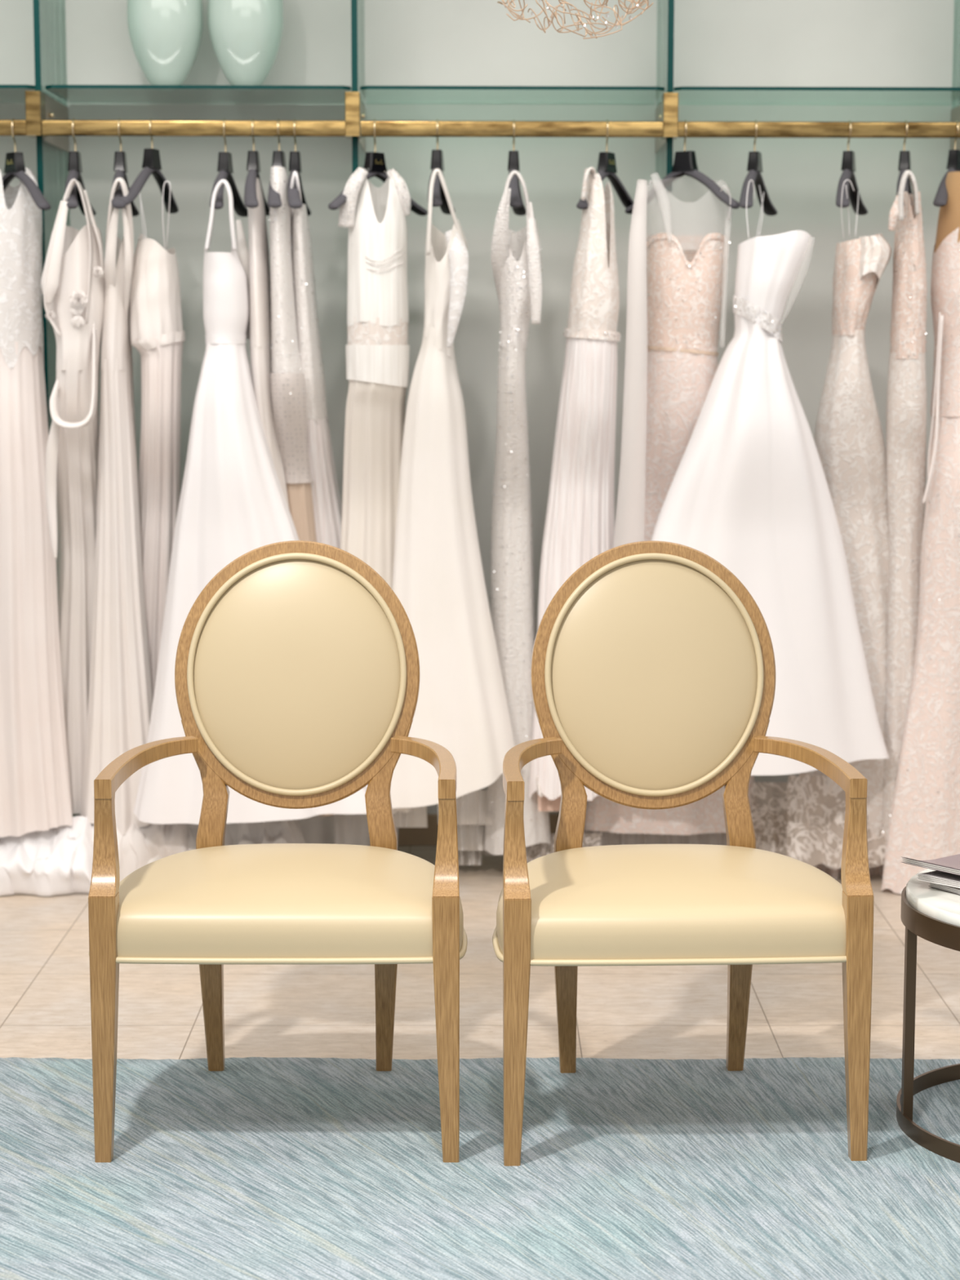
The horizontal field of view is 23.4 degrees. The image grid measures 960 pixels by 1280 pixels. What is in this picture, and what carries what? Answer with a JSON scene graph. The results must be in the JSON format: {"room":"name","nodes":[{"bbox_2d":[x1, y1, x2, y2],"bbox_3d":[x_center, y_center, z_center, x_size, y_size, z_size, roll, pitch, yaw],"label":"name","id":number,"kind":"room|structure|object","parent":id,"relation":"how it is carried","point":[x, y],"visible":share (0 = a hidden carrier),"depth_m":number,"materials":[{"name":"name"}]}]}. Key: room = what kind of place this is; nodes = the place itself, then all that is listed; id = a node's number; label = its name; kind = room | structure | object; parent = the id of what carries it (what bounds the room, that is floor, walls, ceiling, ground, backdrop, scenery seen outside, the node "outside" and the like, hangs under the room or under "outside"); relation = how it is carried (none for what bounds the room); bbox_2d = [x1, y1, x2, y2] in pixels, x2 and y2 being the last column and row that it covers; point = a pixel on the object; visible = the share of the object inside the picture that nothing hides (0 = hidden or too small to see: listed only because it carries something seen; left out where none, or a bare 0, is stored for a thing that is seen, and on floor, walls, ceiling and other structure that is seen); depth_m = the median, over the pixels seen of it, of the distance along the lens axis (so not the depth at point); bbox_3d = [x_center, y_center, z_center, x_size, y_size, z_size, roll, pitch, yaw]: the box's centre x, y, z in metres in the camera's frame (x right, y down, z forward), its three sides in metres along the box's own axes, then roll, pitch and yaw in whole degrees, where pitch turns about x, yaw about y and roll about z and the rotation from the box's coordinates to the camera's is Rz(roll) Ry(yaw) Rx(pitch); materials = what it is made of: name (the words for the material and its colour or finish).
{"room":"clothing store","nodes":[
{"label":"clothing store","id":0,"kind":"room"},
{"bbox_2d":[0,0,959,813],"bbox_3d":[0.000,-0.959,6.602,8.000,3.100,0.400,0,7,0],"label":"wall","id":1,"kind":"structure","parent":0,"point":[819,43],"depth_m":6.45,"materials":[{"name":"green paint"}]},
{"bbox_2d":[0,84,35,102],"bbox_3d":[-1.363,-1.465,6.212,0.404,0.009,0.381,0,7,0],"label":"glass shelf","id":2,"kind":"object","parent":1,"relation":"attached to","point":[8,93],"visible":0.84,"depth_m":6.14,"materials":[{"name":"teal"}]},
{"bbox_2d":[44,84,351,103],"bbox_3d":[-0.738,-1.467,6.228,0.798,0.009,0.391,0,7,0],"label":"glass shelf","id":3,"kind":"object","parent":1,"relation":"attached to","point":[71,94],"visible":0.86,"depth_m":6.20,"materials":[{"name":"teal"}]},
{"bbox_2d":[126,0,203,84],"bbox_3d":[-0.844,-1.669,6.200,0.203,0.399,0.203,0,7,0],"label":"vase","id":4,"kind":"object","parent":3,"relation":"on","point":[165,36],"visible":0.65,"depth_m":6.14,"materials":[{"name":"green ceramic"}]},
{"bbox_2d":[207,0,284,85],"bbox_3d":[-0.628,-1.669,6.200,0.203,0.399,0.203,0,7,0],"label":"vase","id":5,"kind":"object","parent":3,"relation":"on","point":[246,36],"visible":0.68,"depth_m":6.14,"materials":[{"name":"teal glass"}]},
{"bbox_2d":[344,0,365,173],"bbox_3d":[-0.328,-1.592,6.182,0.044,1.729,0.451,0,7,0],"label":"divider","id":6,"kind":"object","parent":1,"relation":"attached to","point":[357,8],"depth_m":6.04,"materials":[{"name":"teal"}]},
{"bbox_2d":[41,120,345,137],"bbox_3d":[-0.740,-1.327,6.001,0.783,0.041,0.026,0,7,-1],"label":"rail","id":7,"kind":"object","parent":6,"relation":"attached to","point":[233,128],"visible":1,"depth_m":5.99,"materials":[{"name":"gold metal"}]},
{"bbox_2d":[64,118,96,215],"bbox_3d":[-1.044,-1.230,6.005,0.045,0.241,0.364,0,7,-2],"label":"hanger","id":8,"kind":"object","parent":7,"relation":"hanging from","point":[74,163],"visible":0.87,"depth_m":5.97,"materials":[{"name":"black plastic"}]},
{"bbox_2d":[40,178,188,881],"bbox_3d":[-0.990,-0.265,6.092,0.446,1.844,0.405,0,7,0],"label":"dress","id":9,"kind":"object","parent":8,"relation":"hanging from","point":[73,280],"visible":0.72,"depth_m":6.08,"materials":[{"name":"white fabric"}]},
{"bbox_2d":[40,200,67,304],"bbox_3d":[-1.073,-0.979,5.847,0.074,0.259,0.025,-2,7,-14],"label":"strap","id":10,"kind":"object","parent":9,"relation":"hanging from","point":[54,282],"depth_m":5.84,"materials":[{"name":"white fabric"}]},
{"bbox_2d":[43,178,93,336],"bbox_3d":[-1.048,-0.970,5.878,0.132,0.395,0.065,-2,8,-19],"label":"bodice","id":11,"kind":"object","parent":9,"relation":"hanging from","point":[68,277],"depth_m":5.88,"materials":[{"name":"white fabric"}]},
{"bbox_2d":[83,189,103,277],"bbox_3d":[-0.990,-1.039,5.924,0.064,0.222,0.032,4,8,31],"label":"strap","id":12,"kind":"object","parent":9,"relation":"hanging from","point":[96,247],"depth_m":5.90,"materials":[{"name":"white fabric"}]},
{"bbox_2d":[111,118,139,216],"bbox_3d":[-0.925,-1.231,6.009,0.045,0.240,0.364,0,7,-3],"label":"hanger","id":13,"kind":"object","parent":7,"relation":"hanging from","point":[120,167],"visible":0.73,"depth_m":5.98,"materials":[{"name":"black plastic"}]},
{"bbox_2d":[80,177,153,835],"bbox_3d":[-0.800,-0.295,6.236,0.570,1.834,0.254,-7,10,-43],"label":"dress","id":14,"kind":"object","parent":13,"relation":"hanging from","point":[121,699],"visible":0.73,"depth_m":6.10,"materials":[{"name":"white fabric"}]},
{"bbox_2d":[119,118,178,213],"bbox_3d":[-0.859,-1.235,6.011,0.045,0.233,0.364,2,7,14],"label":"hanger","id":15,"kind":"object","parent":7,"relation":"hanging from","point":[151,164],"visible":0.98,"depth_m":5.98,"materials":[{"name":"black plastic"}]},
{"bbox_2d":[129,181,185,695],"bbox_3d":[-0.844,-0.354,6.138,0.194,1.703,0.360,-4,8,-30],"label":"dress","id":16,"kind":"object","parent":15,"relation":"hanging from","point":[157,334],"visible":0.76,"depth_m":6.04,"materials":[{"name":"white fabric"}]},
{"bbox_2d":[209,119,248,217],"bbox_3d":[-0.655,-1.231,6.014,0.045,0.241,0.364,1,7,6],"label":"hanger","id":17,"kind":"object","parent":7,"relation":"hanging from","point":[224,168],"visible":0.88,"depth_m":5.99,"materials":[{"name":"black plastic"}]},
{"bbox_2d":[133,178,398,864],"bbox_3d":[-0.579,-0.271,6.134,0.710,1.844,0.436,0,7,0],"label":"dress","id":18,"kind":"object","parent":17,"relation":"hanging from","point":[233,504],"visible":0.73,"depth_m":5.96,"materials":[{"name":"white fabric"}]},
{"bbox_2d":[244,119,270,215],"bbox_3d":[-0.581,-1.233,6.017,0.045,0.238,0.364,0,7,0],"label":"hanger","id":19,"kind":"object","parent":7,"relation":"hanging from","point":[253,167],"visible":0.89,"depth_m":5.98,"materials":[{"name":"black plastic"}]},
{"bbox_2d":[248,177,288,507],"bbox_3d":[-0.573,-0.367,6.141,0.187,1.685,0.221,6,9,40],"label":"dress","id":20,"kind":"object","parent":19,"relation":"hanging from","point":[260,282],"visible":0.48,"depth_m":5.98,"materials":[{"name":"white fabric"}]},
{"bbox_2d":[267,119,286,208],"bbox_3d":[-0.515,-1.233,6.018,0.045,0.238,0.364,0,7,3],"label":"hanger","id":21,"kind":"object","parent":7,"relation":"hanging from","point":[274,201],"visible":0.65,"depth_m":5.99,"materials":[{"name":"black plastic"}]},
{"bbox_2d":[269,166,334,816],"bbox_3d":[-0.469,-0.370,6.131,0.170,1.722,0.295,0,7,0],"label":"dress","id":22,"kind":"object","parent":21,"relation":"hanging from","point":[287,382],"visible":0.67,"depth_m":5.98,"materials":[{"name":"white fabric"}]},
{"bbox_2d":[287,119,311,216],"bbox_3d":[-0.473,-1.233,6.019,0.045,0.240,0.364,0,7,-1],"label":"hanger","id":23,"kind":"object","parent":7,"relation":"hanging from","point":[294,200],"visible":0.77,"depth_m":5.99,"materials":[{"name":"black plastic"}]},
{"bbox_2d":[290,170,342,548],"bbox_3d":[-0.412,-0.377,6.219,0.234,1.703,0.409,7,10,44],"label":"dress","id":24,"kind":"object","parent":23,"relation":"hanging from","point":[326,502],"visible":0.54,"depth_m":6.07,"materials":[{"name":"white fabric"}]},
{"bbox_2d":[397,813,559,845],"bbox_3d":[0.000,0.547,6.684,8.003,0.090,0.017,0,7,-1],"label":"baseboard","id":25,"kind":"structure","parent":1,"relation":"attached to","point":[428,836],"depth_m":6.67,"materials":[{"name":"beige stone"}]},
{"bbox_2d":[360,85,664,90],"bbox_3d":[0.086,-1.470,6.248,0.801,0.009,0.391,0,7,0],"label":"glass shelf","id":26,"kind":"object","parent":1,"relation":"attached to","point":[364,87],"visible":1,"depth_m":6.06,"materials":[{"name":"teal"}]},
{"bbox_2d":[655,0,678,199],"bbox_3d":[0.497,-1.827,6.173,0.044,1.260,0.451,0,7,0],"label":"divider","id":27,"kind":"object","parent":1,"relation":"attached to","point":[665,8],"depth_m":6.08,"materials":[{"name":"teal"}]},
{"bbox_2d":[360,120,662,137],"bbox_3d":[0.084,-1.329,6.021,0.786,0.041,0.026,0,7,-1],"label":"rail","id":28,"kind":"object","parent":27,"relation":"attached to","point":[581,129],"visible":1,"depth_m":6.01,"materials":[{"name":"gold metal"}]},
{"bbox_2d":[328,119,427,216],"bbox_3d":[-0.268,-1.232,6.020,0.046,0.240,0.364,6,9,40],"label":"hanger","id":29,"kind":"object","parent":28,"relation":"hanging from","point":[375,162],"visible":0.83,"depth_m":6.01,"materials":[{"name":"black plastic"}]},
{"bbox_2d":[337,167,417,813],"bbox_3d":[-0.270,-0.379,6.123,0.217,1.704,0.276,-1,7,-10],"label":"dress","id":30,"kind":"object","parent":29,"relation":"hanging from","point":[378,348],"visible":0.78,"depth_m":5.99,"materials":[{"name":"beige fabric"}]},
{"bbox_2d":[427,119,455,214],"bbox_3d":[-0.103,-1.236,6.028,0.045,0.234,0.364,1,7,5],"label":"hanger","id":31,"kind":"object","parent":28,"relation":"hanging from","point":[439,199],"visible":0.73,"depth_m":6.00,"materials":[{"name":"black plastic"}]},
{"bbox_2d":[507,119,526,215],"bbox_3d":[0.096,-1.236,6.033,0.045,0.237,0.364,0,7,3],"label":"hanger","id":32,"kind":"object","parent":28,"relation":"hanging from","point":[516,202],"visible":0.88,"depth_m":6.00,"materials":[{"name":"black plastic"}]},
{"bbox_2d":[484,170,551,854],"bbox_3d":[0.105,-0.308,6.087,0.191,1.801,0.316,0,7,0],"label":"dress","id":33,"kind":"object","parent":32,"relation":"hanging from","point":[516,261],"visible":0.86,"depth_m":6.12,"materials":[{"name":"white fabric"}]},
{"bbox_2d":[576,120,634,209],"bbox_3d":[0.338,-1.235,6.036,0.045,0.239,0.364,4,8,28],"label":"hanger","id":34,"kind":"object","parent":28,"relation":"hanging from","point":[606,166],"visible":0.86,"depth_m":6.03,"materials":[{"name":"black plastic"}]},
{"bbox_2d":[528,166,621,811],"bbox_3d":[0.260,-0.371,6.066,0.259,1.690,0.252,0,7,0],"label":"dress","id":35,"kind":"object","parent":34,"relation":"hanging from","point":[580,526],"visible":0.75,"depth_m":5.99,"materials":[{"name":"beige fabric"}]},
{"bbox_2d":[673,86,959,90],"bbox_3d":[0.912,-1.472,6.269,0.803,0.009,0.391,0,7,0],"label":"glass shelf","id":36,"kind":"object","parent":1,"relation":"attached to","point":[679,88],"visible":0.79,"depth_m":6.08,"materials":[{"name":"teal"}]},
{"bbox_2d":[950,16,959,150],"bbox_3d":[1.324,-1.830,6.194,0.044,1.260,0.451,0,7,0],"label":"divider","id":37,"kind":"object","parent":1,"relation":"attached to","point":[958,81],"depth_m":6.43,"materials":[{"name":"teal glass"}]},
{"bbox_2d":[677,121,959,138],"bbox_3d":[0.910,-1.332,6.042,0.788,0.041,0.026,0,7,-1],"label":"rail","id":38,"kind":"object","parent":37,"relation":"attached to","point":[940,130],"visible":1,"depth_m":6.03,"materials":[{"name":"gold metal"}]},
{"bbox_2d":[625,120,739,213],"bbox_3d":[0.531,-1.237,6.040,0.364,0.236,0.048,6,10,42],"label":"hanger","id":39,"kind":"object","parent":38,"relation":"hanging from","point":[685,163],"visible":0.94,"depth_m":6.03,"materials":[{"name":"black plastic"}]},
{"bbox_2d":[525,179,754,862],"bbox_3d":[0.418,-0.287,6.153,0.693,1.872,0.370,0,7,0],"label":"dress","id":40,"kind":"object","parent":39,"relation":"hanging from","point":[676,285],"visible":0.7,"depth_m":6.02,"materials":[{"name":"fabric"}]},
{"bbox_2d":[738,120,777,215],"bbox_3d":[0.726,-1.238,6.047,0.045,0.237,0.364,2,8,18],"label":"hanger","id":41,"kind":"object","parent":38,"relation":"hanging from","point":[754,167],"visible":0.98,"depth_m":6.02,"materials":[{"name":"black plastic"}]},
{"bbox_2d":[651,179,888,775],"bbox_3d":[0.696,-0.433,6.016,0.697,1.565,0.390,-3,8,-22],"label":"dress","id":42,"kind":"object","parent":41,"relation":"hanging from","point":[748,491],"visible":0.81,"depth_m":5.91,"materials":[{"name":"white fabric"}]},
{"bbox_2d":[835,120,867,215],"bbox_3d":[0.971,-1.239,6.053,0.045,0.235,0.364,2,7,17],"label":"hanger","id":43,"kind":"object","parent":38,"relation":"hanging from","point":[848,162],"visible":0.98,"depth_m":6.03,"materials":[{"name":"black plastic"}]},
{"bbox_2d":[750,179,891,879],"bbox_3d":[0.965,-0.270,6.132,0.472,1.844,0.319,0,7,0],"label":"dress","id":44,"kind":"object","parent":43,"relation":"hanging from","point":[802,818],"visible":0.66,"depth_m":6.10,"materials":[{"name":"fabric"}]},
{"bbox_2d":[896,120,912,205],"bbox_3d":[1.119,-1.240,6.057,0.045,0.235,0.364,2,7,13],"label":"hanger","id":45,"kind":"object","parent":38,"relation":"hanging from","point":[904,163],"visible":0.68,"depth_m":6.03,"materials":[{"name":"black plastic"}]},
{"bbox_2d":[882,169,927,839],"bbox_3d":[1.107,-0.319,6.060,0.161,1.774,0.257,6,10,42],"label":"dress","id":46,"kind":"object","parent":45,"relation":"hanging from","point":[906,393],"visible":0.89,"depth_m":6.02,"materials":[{"name":"fabric"}]},
{"bbox_2d":[933,120,959,206],"bbox_3d":[1.252,-1.242,6.058,0.045,0.231,0.364,4,8,28],"label":"hanger","id":47,"kind":"object","parent":38,"relation":"hanging from","point":[940,199],"visible":0.88,"depth_m":6.03,"materials":[{"name":"black plastic"}]},
{"bbox_2d":[880,171,959,893],"bbox_3d":[1.343,-0.269,6.006,0.520,1.870,0.305,3,8,25],"label":"dress","id":48,"kind":"object","parent":47,"relation":"hanging from","point":[924,824],"visible":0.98,"depth_m":5.98,"materials":[{"name":"beige fabric"}]},
{"bbox_2d":[0,845,959,1059],"bbox_3d":[0.000,1.179,2.416,8.000,0.100,9.500,0,7,0],"label":"floor","id":49,"kind":"structure","parent":0,"point":[271,1011],"depth_m":5.07,"materials":[{"name":"tile"}]},
{"bbox_2d":[0,167,93,896],"bbox_3d":[-1.221,-0.286,6.078,0.430,1.888,0.322,0,7,0],"label":"dress","id":50,"kind":"object","parent":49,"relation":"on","point":[46,851],"visible":0.97,"depth_m":6.03,"materials":[{"name":"white fabric"}]},
{"bbox_2d":[25,0,76,817],"bbox_3d":[-1.150,-0.912,6.247,0.044,3.095,0.451,0,7,0],"label":"divider","id":51,"kind":"object","parent":49,"relation":"on","point":[46,28],"depth_m":6.18,"materials":[{"name":"teal"}]},
{"bbox_2d":[0,119,27,136],"bbox_3d":[-1.365,-1.325,5.986,0.388,0.041,0.026,0,7,-1],"label":"rail","id":52,"kind":"object","parent":51,"relation":"attached to","point":[19,126],"visible":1,"depth_m":5.98,"materials":[{"name":"gold metal"}]},
{"bbox_2d":[1,118,50,210],"bbox_3d":[-1.211,-1.228,5.997,0.046,0.242,0.364,-6,9,-40],"label":"hanger","id":53,"kind":"object","parent":52,"relation":"hanging from","point":[15,166],"visible":0.97,"depth_m":5.97,"materials":[{"name":"black plastic"}]},
{"bbox_2d":[390,168,514,865],"bbox_3d":[-0.086,-0.288,6.105,0.384,1.856,0.333,-1,7,-8],"label":"dress","id":54,"kind":"object","parent":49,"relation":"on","point":[438,581],"visible":0.77,"depth_m":5.99,"materials":[{"name":"white fabric"}]},
{"bbox_2d":[0,1057,959,1279],"bbox_3d":[0.000,1.048,3.008,4.400,0.012,3.308,0,7,0],"label":"rug","id":55,"kind":"object","parent":49,"relation":"on","point":[255,1168],"visible":0.8,"depth_m":3.98,"materials":[{"name":"blue carpet"}]},
{"bbox_2d":[88,540,467,1162],"bbox_3d":[-0.354,0.360,4.282,0.664,1.043,0.640,0,7,0],"label":"armchair","id":56,"kind":"object","parent":55,"relation":"on","point":[297,674],"visible":1,"depth_m":4.46,"materials":[{"name":"beige leather"}]},
{"bbox_2d":[193,559,399,789],"bbox_3d":[-0.354,0.067,4.488,0.422,0.459,0.096,0,7,0],"label":"cushion","id":57,"kind":"object","parent":56,"relation":"on","point":[296,662],"depth_m":4.47,"materials":[{"name":"beige leather"}]},
{"bbox_2d":[492,540,874,1166],"bbox_3d":[0.347,0.361,4.277,0.664,1.043,0.640,0,7,-2],"label":"armchair","id":58,"kind":"object","parent":55,"relation":"on","point":[653,664],"visible":1,"depth_m":4.45,"materials":[{"name":"beige leather"}]},
{"bbox_2d":[551,559,757,790],"bbox_3d":[0.337,0.068,4.483,0.422,0.459,0.096,0,7,-2],"label":"cushion","id":59,"kind":"object","parent":58,"relation":"on","point":[654,662],"depth_m":4.46,"materials":[{"name":"beige leather"}]},
{"bbox_2d":[896,868,959,1163],"bbox_3d":[1.078,0.671,4.206,0.624,0.437,0.624,0,7,0],"label":"side table","id":60,"kind":"object","parent":55,"relation":"on","point":[931,914],"visible":0.87,"depth_m":4.17,"materials":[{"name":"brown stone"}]},
{"bbox_2d":[928,882,959,894],"bbox_3d":[0.972,0.450,4.163,0.200,0.011,0.260,-5,9,-33],"label":"magazine","id":61,"kind":"object","parent":60,"relation":"on","point":[950,889],"visible":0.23,"depth_m":4.18,"materials":[{"name":"white paper"}]},
{"bbox_2d":[915,870,959,888],"bbox_3d":[0.958,0.435,4.182,0.205,0.015,0.265,-7,10,-44],"label":"magazine","id":62,"kind":"object","parent":61,"relation":"on","point":[934,877],"visible":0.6,"depth_m":4.18,"materials":[{"name":"white paper"}]},
{"bbox_2d":[901,853,959,875],"bbox_3d":[0.940,0.415,4.194,0.215,0.028,0.275,-6,9,-39],"label":"magazine","id":63,"kind":"object","parent":62,"relation":"on","point":[949,864],"visible":1,"depth_m":4.22,"materials":[{"name":"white paper"}]},
{"bbox_3d":[0.000,-1.997,2.017,8.000,0.100,9.500,0,7,0],"label":"ceiling","id":64,"kind":"structure","parent":0,"visible":0},
{"bbox_2d":[497,0,653,39],"bbox_3d":[0.199,-1.767,4.767,0.414,1.039,0.421,0,7,0],"label":"pendant light","id":65,"kind":"object","parent":64,"relation":"hanging from","point":[549,22],"visible":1,"depth_m":4.86,"materials":[{"name":"gold metal"}]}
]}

